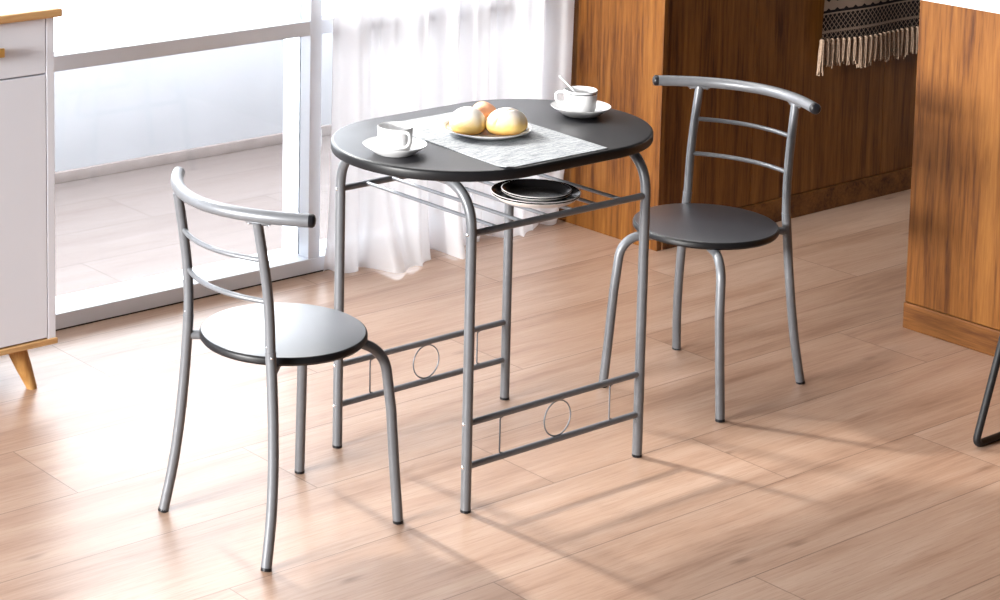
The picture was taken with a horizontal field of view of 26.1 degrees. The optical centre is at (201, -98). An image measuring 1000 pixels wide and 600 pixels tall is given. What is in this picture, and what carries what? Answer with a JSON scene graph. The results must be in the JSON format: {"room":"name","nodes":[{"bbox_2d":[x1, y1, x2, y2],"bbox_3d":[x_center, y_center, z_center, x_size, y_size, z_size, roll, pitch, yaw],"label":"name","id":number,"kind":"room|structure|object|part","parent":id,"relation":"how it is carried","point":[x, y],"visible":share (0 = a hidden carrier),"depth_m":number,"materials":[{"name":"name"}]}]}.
{"room":"dining room","nodes":[
{"label":"dining room","id":0,"kind":"room"},
{"bbox_2d":[0,189,999,599],"bbox_3d":[1.447,1.489,3.423,7.000,0.060,6.100,-5,10,-35],"label":"floor","id":1,"kind":"structure","parent":0,"point":[867,478],"depth_m":4.87,"materials":[{"name":"brown wood"}]},
{"bbox_2d":[0,0,61,389],"bbox_3d":[-0.782,0.740,5.090,0.826,0.958,0.379,-5,10,-35],"label":"sideboard","id":2,"kind":"object","parent":1,"relation":"on","point":[27,131],"visible":1,"depth_m":5.13,"materials":[{"name":"white paint"}]},
{"bbox_3d":[-0.525,0.360,5.003,0.124,0.022,0.026,-5,10,-35],"label":"handle","id":3,"kind":"part","parent":2,"relation":"part of","materials":[{"name":"brown wood"}]},
{"bbox_3d":[-0.449,1.144,5.240,0.078,0.119,0.053,-5,10,-35],"label":"leg","id":4,"kind":"part","parent":2,"relation":"part of","materials":[{"name":"brown wood"}]},
{"bbox_3d":[-0.536,0.359,5.018,0.374,0.134,0.021,-5,10,-35],"label":"drawer","id":5,"kind":"part","parent":2,"relation":"part of","materials":[{"name":"white paint"}]},
{"bbox_3d":[-0.537,0.756,5.072,0.374,0.660,0.021,-5,10,-35],"label":"door","id":6,"kind":"part","parent":2,"relation":"part of","materials":[{"name":"white paint"}]},
{"bbox_3d":[-0.788,1.089,5.144,0.805,0.014,0.363,-5,10,-35],"label":"board","id":7,"kind":"part","parent":2,"relation":"part of","materials":[{"name":"brown wood"}]},
{"bbox_2d":[158,166,403,571],"bbox_3d":[0.159,0.945,4.445,0.421,0.737,0.468,-6,10,-36],"label":"dining chair","id":8,"kind":"object","parent":1,"relation":"on","point":[273,335],"visible":1,"depth_m":4.41,"materials":[{"name":"grey metal"}]},
{"bbox_3d":[-0.054,1.084,4.507,0.075,0.435,0.032,1,8,9],"label":"leg","id":9,"kind":"part","parent":8,"relation":"part of","materials":[{"name":"silver metal"}]},
{"bbox_3d":[-0.038,0.736,4.439,0.024,0.276,0.055,7,10,42],"label":"post","id":10,"kind":"part","parent":8,"relation":"part of","materials":[{"name":"silver metal"}]},
{"bbox_3d":[0.041,0.604,4.309,0.125,0.027,0.462,-6,10,-36],"label":"rail","id":11,"kind":"part","parent":8,"relation":"part of","materials":[{"name":"silver metal"}]},
{"bbox_3d":[0.112,0.633,4.197,0.055,0.015,0.015,4,9,29],"label":"saddle plate","id":12,"kind":"part","parent":8,"relation":"part of","materials":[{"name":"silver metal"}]},
{"bbox_3d":[0.124,0.766,4.223,0.055,0.276,0.024,-3,9,-25],"label":"post","id":13,"kind":"part","parent":8,"relation":"part of","materials":[{"name":"silver metal"}]},
{"bbox_3d":[0.138,1.120,4.251,0.032,0.435,0.075,1,8,7],"label":"leg","id":14,"kind":"part","parent":8,"relation":"part of","materials":[{"name":"silver metal"}]},
{"bbox_3d":[0.171,0.903,4.449,0.353,0.018,0.353,-6,10,-36],"label":"seat","id":15,"kind":"part","parent":8,"relation":"part of","materials":[{"name":"black laminate"}]},
{"bbox_3d":[0.209,1.089,4.610,0.027,0.397,0.235,1,8,6],"label":"leg","id":16,"kind":"part","parent":8,"relation":"part of","materials":[{"name":"silver metal"}]},
{"bbox_3d":[0.311,1.108,4.475,0.235,0.397,0.027,2,8,10],"label":"leg","id":17,"kind":"part","parent":8,"relation":"part of","materials":[{"name":"silver metal"}]},
{"bbox_2d":[331,99,652,513],"bbox_3d":[0.654,0.887,4.814,0.789,0.750,0.524,-5,10,-35],"label":"bistro table","id":18,"kind":"object","parent":1,"relation":"on","point":[624,134],"visible":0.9,"depth_m":4.74,"materials":[{"name":"black laminate"}]},
{"bbox_3d":[0.373,0.904,4.756,0.023,0.722,0.228,-5,10,-35],"label":"leg","id":19,"kind":"part","parent":18,"relation":"part of","materials":[{"name":"silver metal"}]},
{"bbox_3d":[0.529,0.628,4.957,0.509,0.015,0.015,-5,10,-35],"label":"shelf rail","id":20,"kind":"part","parent":18,"relation":"part of","materials":[{"name":"grey metal"}]},
{"bbox_2d":[363,136,426,157],"bbox_3d":[0.416,0.530,4.573,0.139,0.022,0.139,-5,10,-35],"label":"saucer","id":21,"kind":"object","parent":18,"relation":"on","point":[371,143],"visible":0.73,"depth_m":4.56,"materials":[{"name":"white ceramic"}]},
{"bbox_2d":[377,122,412,150],"bbox_3d":[0.415,0.509,4.565,0.077,0.055,0.088,1,8,8],"label":"teacup","id":22,"kind":"object","parent":21,"relation":"on","point":[392,136],"visible":0.96,"depth_m":4.54,"materials":[{"name":"white ceramic"}]},
{"bbox_3d":[0.439,0.509,4.528,0.009,0.040,0.026,-4,9,-28],"label":"handle","id":23,"kind":"part","parent":22,"relation":"part of","materials":[{"name":"white ceramic"}]},
{"bbox_3d":[0.502,0.664,4.673,0.008,0.008,0.428,-5,10,-35],"label":"shelf rod","id":24,"kind":"part","parent":18,"relation":"part of","materials":[{"name":"grey metal"}]},
{"bbox_3d":[0.563,0.659,4.716,0.008,0.008,0.428,-5,10,-35],"label":"shelf rod","id":25,"kind":"part","parent":18,"relation":"part of","materials":[{"name":"grey metal"}]},
{"bbox_3d":[0.506,0.930,4.572,0.023,0.722,0.228,-5,10,-35],"label":"leg","id":26,"kind":"part","parent":18,"relation":"part of","materials":[{"name":"silver metal"}]},
{"bbox_3d":[0.624,0.653,4.760,0.008,0.008,0.428,-5,10,-35],"label":"shelf rod","id":27,"kind":"part","parent":18,"relation":"part of","materials":[{"name":"grey metal"}]},
{"bbox_2d":[400,112,607,166],"bbox_3d":[0.647,0.519,4.720,0.336,0.006,0.443,-5,10,-35],"label":"placemat","id":28,"kind":"object","parent":18,"relation":"on","point":[542,144],"visible":0.71,"depth_m":4.64,"materials":[{"name":"white fabric"}]},
{"bbox_2d":[442,120,531,140],"bbox_3d":[0.638,0.508,4.742,0.200,0.016,0.200,-5,10,-35],"label":"bread plate","id":29,"kind":"object","parent":28,"relation":"on","point":[484,135],"visible":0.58,"depth_m":4.70,"materials":[{"name":"white ceramic"}]},
{"bbox_2d":[449,106,485,134],"bbox_3d":[0.594,0.484,4.736,0.082,0.057,0.088,4,9,26],"label":"bread roll","id":30,"kind":"object","parent":29,"relation":"on","point":[467,120],"visible":0.99,"depth_m":4.71,"materials":[{"name":"beige food"}]},
{"bbox_2d":[473,101,496,118],"bbox_3d":[0.637,0.477,4.796,0.065,0.056,0.069,7,11,43],"label":"bread roll","id":31,"kind":"object","parent":29,"relation":"on","point":[486,108],"visible":0.33,"depth_m":4.77,"materials":[{"name":"orange food"}]},
{"bbox_2d":[485,107,527,134],"bbox_3d":[0.679,0.486,4.731,0.099,0.056,0.072,-2,8,-15],"label":"bread roll","id":32,"kind":"object","parent":29,"relation":"on","point":[503,121],"visible":1,"depth_m":4.71,"materials":[{"name":"beige food"}]},
{"bbox_3d":[0.802,0.865,5.059,0.023,0.722,0.228,-5,10,-35],"label":"leg","id":33,"kind":"part","parent":18,"relation":"part of","materials":[{"name":"silver metal"}]},
{"bbox_3d":[0.685,0.647,4.803,0.008,0.008,0.428,-5,10,-35],"label":"shelf rod","id":34,"kind":"part","parent":18,"relation":"part of","materials":[{"name":"grey metal"}]},
{"bbox_2d":[491,179,580,207],"bbox_3d":[0.739,0.647,4.697,0.198,0.020,0.198,-5,10,-35],"label":"plate","id":35,"kind":"object","parent":18,"relation":"on","point":[496,190],"visible":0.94,"depth_m":4.64,"materials":[{"name":"ceramic"}]},
{"bbox_2d":[501,179,571,201],"bbox_3d":[0.742,0.641,4.703,0.155,0.017,0.155,-5,10,-35],"label":"plate","id":36,"kind":"object","parent":35,"relation":"on","point":[531,190],"visible":1,"depth_m":4.72,"materials":[{"name":"ceramic"}]},
{"bbox_3d":[0.747,0.642,4.846,0.008,0.008,0.428,-5,10,-35],"label":"shelf rod","id":37,"kind":"part","parent":18,"relation":"part of","materials":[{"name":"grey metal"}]},
{"bbox_3d":[0.781,0.676,4.606,0.509,0.015,0.015,-5,10,-35],"label":"shelf rail","id":38,"kind":"part","parent":18,"relation":"part of","materials":[{"name":"grey metal"}]},
{"bbox_3d":[0.808,0.636,4.890,0.008,0.008,0.428,-5,10,-35],"label":"shelf rod","id":39,"kind":"part","parent":18,"relation":"part of","materials":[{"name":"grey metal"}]},
{"bbox_2d":[551,99,610,118],"bbox_3d":[0.881,0.482,4.931,0.139,0.022,0.139,-5,10,-35],"label":"saucer","id":40,"kind":"object","parent":18,"relation":"on","point":[601,107],"visible":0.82,"depth_m":4.90,"materials":[{"name":"white ceramic"}]},
{"bbox_2d":[554,86,597,111],"bbox_3d":[0.875,0.461,4.930,0.088,0.055,0.078,6,10,38],"label":"teacup","id":41,"kind":"object","parent":40,"relation":"on","point":[584,99],"visible":0.94,"depth_m":4.90,"materials":[{"name":"white ceramic"}]},
{"bbox_3d":[0.832,0.456,4.927,0.026,0.040,0.009,0,8,1],"label":"handle","id":42,"kind":"part","parent":41,"relation":"part of","materials":[{"name":"white ceramic"}]},
{"bbox_2d":[559,75,575,92],"bbox_3d":[0.866,0.443,4.926,0.075,0.087,0.014,1,8,6],"label":"teaspoon","id":43,"kind":"object","parent":41,"relation":"in","point":[560,76],"visible":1,"depth_m":4.92,"materials":[{"name":"silver metal"}]},
{"bbox_3d":[0.935,0.890,4.875,0.023,0.722,0.228,-5,10,-35],"label":"leg","id":44,"kind":"part","parent":18,"relation":"part of","materials":[{"name":"silver metal"}]},
{"bbox_2d":[599,75,820,422],"bbox_3d":[1.255,0.838,5.258,0.468,0.737,0.421,8,11,43],"label":"dining chair","id":45,"kind":"object","parent":1,"relation":"on","point":[712,228],"visible":0.98,"depth_m":5.25,"materials":[{"name":"silver metal"}]},
{"bbox_3d":[1.105,1.005,5.247,0.235,0.397,0.027,0,8,1],"label":"leg","id":46,"kind":"part","parent":45,"relation":"part of","materials":[{"name":"silver metal"}]},
{"bbox_3d":[1.239,0.954,5.492,0.032,0.435,0.075,0,8,-2],"label":"leg","id":47,"kind":"part","parent":45,"relation":"part of","materials":[{"name":"silver metal"}]},
{"bbox_3d":[1.258,0.606,5.427,0.055,0.276,0.024,-5,9,-35],"label":"post","id":48,"kind":"part","parent":45,"relation":"part of","materials":[{"name":"silver metal"}]},
{"bbox_3d":[1.245,0.799,5.241,0.353,0.018,0.353,8,11,43],"label":"seat","id":49,"kind":"part","parent":45,"relation":"part of","materials":[{"name":"black laminate"}]},
{"bbox_3d":[1.228,1.022,5.131,0.027,0.397,0.235,0,8,-3],"label":"leg","id":50,"kind":"part","parent":45,"relation":"part of","materials":[{"name":"silver metal"}]},
{"bbox_3d":[1.359,0.472,5.316,0.462,0.027,0.125,8,11,43],"label":"rail","id":51,"kind":"part","parent":45,"relation":"part of","materials":[{"name":"silver metal"}]},
{"bbox_3d":[1.454,0.632,5.241,0.024,0.276,0.055,5,9,32],"label":"post","id":52,"kind":"part","parent":45,"relation":"part of","materials":[{"name":"silver metal"}]},
{"bbox_3d":[1.471,0.985,5.271,0.075,0.435,0.032,0,8,0],"label":"leg","id":53,"kind":"part","parent":45,"relation":"part of","materials":[{"name":"silver metal"}]},
{"bbox_2d":[558,0,917,250],"bbox_3d":[1.978,0.498,7.011,1.797,0.936,0.435,-5,10,-35],"label":"bar cabinet","id":54,"kind":"object","parent":1,"relation":"on","point":[858,147],"visible":0.7,"depth_m":6.58,"materials":[{"name":"brown wood"}]},
{"bbox_3d":[1.260,0.582,6.511,0.020,0.900,0.420,-5,10,-35],"label":"panel","id":55,"kind":"part","parent":54,"relation":"part of","materials":[{"name":"brown wood"}]},
{"bbox_3d":[1.546,0.551,6.469,0.402,0.824,0.018,-5,10,-35],"label":"panel","id":56,"kind":"part","parent":54,"relation":"part of","materials":[{"name":"brown wood"}]},
{"bbox_3d":[1.973,0.511,6.770,0.644,0.824,0.018,-5,10,-35],"label":"panel","id":57,"kind":"part","parent":54,"relation":"part of","materials":[{"name":"brown wood"}]},
{"bbox_2d":[816,0,919,75],"bbox_3d":[2.178,0.276,6.951,0.688,0.484,0.216,-5,10,-35],"label":"table runner","id":58,"kind":"object","parent":54,"relation":"on","point":[881,23],"visible":0.69,"depth_m":6.82,"materials":[{"name":"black fabric"}]},
{"bbox_3d":[2.525,0.460,7.160,0.708,0.824,0.018,-5,10,-35],"label":"panel","id":59,"kind":"part","parent":54,"relation":"part of","materials":[{"name":"brown wood"}]},
{"bbox_2d":[903,0,999,356],"bbox_3d":[2.674,0.754,5.136,0.699,0.942,1.784,-5,10,-35],"label":"kitchen island","id":60,"kind":"object","parent":1,"relation":"on","point":[952,295],"depth_m":5.55,"materials":[{"name":"brown wood"}]},
{"bbox_2d":[924,0,999,13],"bbox_3d":[2.676,0.307,5.075,0.699,0.040,1.784,-5,10,-35],"label":"countertop","id":61,"kind":"structure","parent":60,"relation":"on","point":[993,6],"depth_m":5.44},
{"bbox_2d":[973,335,999,446],"bbox_3d":[2.084,0.914,4.840,0.489,0.700,0.373,-5,10,-35],"label":"bar stool","id":62,"kind":"object","parent":1,"relation":"on","point":[978,441],"visible":1,"depth_m":4.88,"materials":[{"name":"black metal"}]},
{"bbox_3d":[-0.283,-0.164,5.654,7.000,2.600,0.120,-5,10,-35],"label":"wall","id":63,"kind":"structure","parent":0,"visible":0},
{"bbox_2d":[54,0,332,330],"bbox_3d":[-0.473,0.028,5.532,3.820,2.250,0.130,-5,10,-35],"label":"window","id":64,"kind":"structure","parent":63,"relation":"in","point":[302,252],"depth_m":6.06,"materials":[{"name":"white paint"}]},
{"bbox_3d":[-0.270,-0.329,5.607,1.368,1.442,0.006,-5,10,-35],"label":"pane","id":65,"kind":"part","parent":64,"relation":"part of","materials":[{"name":"clear glass"}]},
{"bbox_3d":[-0.454,0.427,5.557,3.820,0.042,0.052,-5,10,-35],"label":"rail","id":66,"kind":"part","parent":64,"relation":"part of","materials":[{"name":"grey metal"}]},
{"bbox_3d":[1.457,-1.156,3.061,7.000,0.080,6.100,-5,10,-35],"label":"ceiling","id":67,"kind":"structure","parent":0,"visible":0},
{"bbox_2d":[323,0,573,272],"bbox_3d":[0.785,-0.237,6.207,0.962,2.597,0.151,-5,10,-35],"label":"sheer curtain","id":68,"kind":"object","parent":67,"relation":"hanging from","point":[391,57],"visible":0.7,"depth_m":6.24,"materials":[{"name":"white fabric"}]},
{"label":"outside","id":69,"kind":"structure","parent":0,"visible":0},
{"bbox_2d":[55,135,330,296],"bbox_3d":[-0.682,1.032,6.724,12.000,0.058,1.800,-5,10,-35],"label":"floor","id":70,"kind":"structure","parent":69,"point":[116,228],"depth_m":6.75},
{"bbox_2d":[54,32,332,183],"bbox_3d":[-0.864,0.766,6.946,12.000,0.407,0.172,-5,10,-35],"label":"wall","id":71,"kind":"structure","parent":70,"relation":"on","point":[114,118],"depth_m":7.40,"materials":[{"name":"white paint"}]},
{"bbox_3d":[-0.820,0.957,6.908,12.000,0.038,0.017,-5,10,-35],"label":"baseboard","id":72,"kind":"part","parent":71,"relation":"part of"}
]}

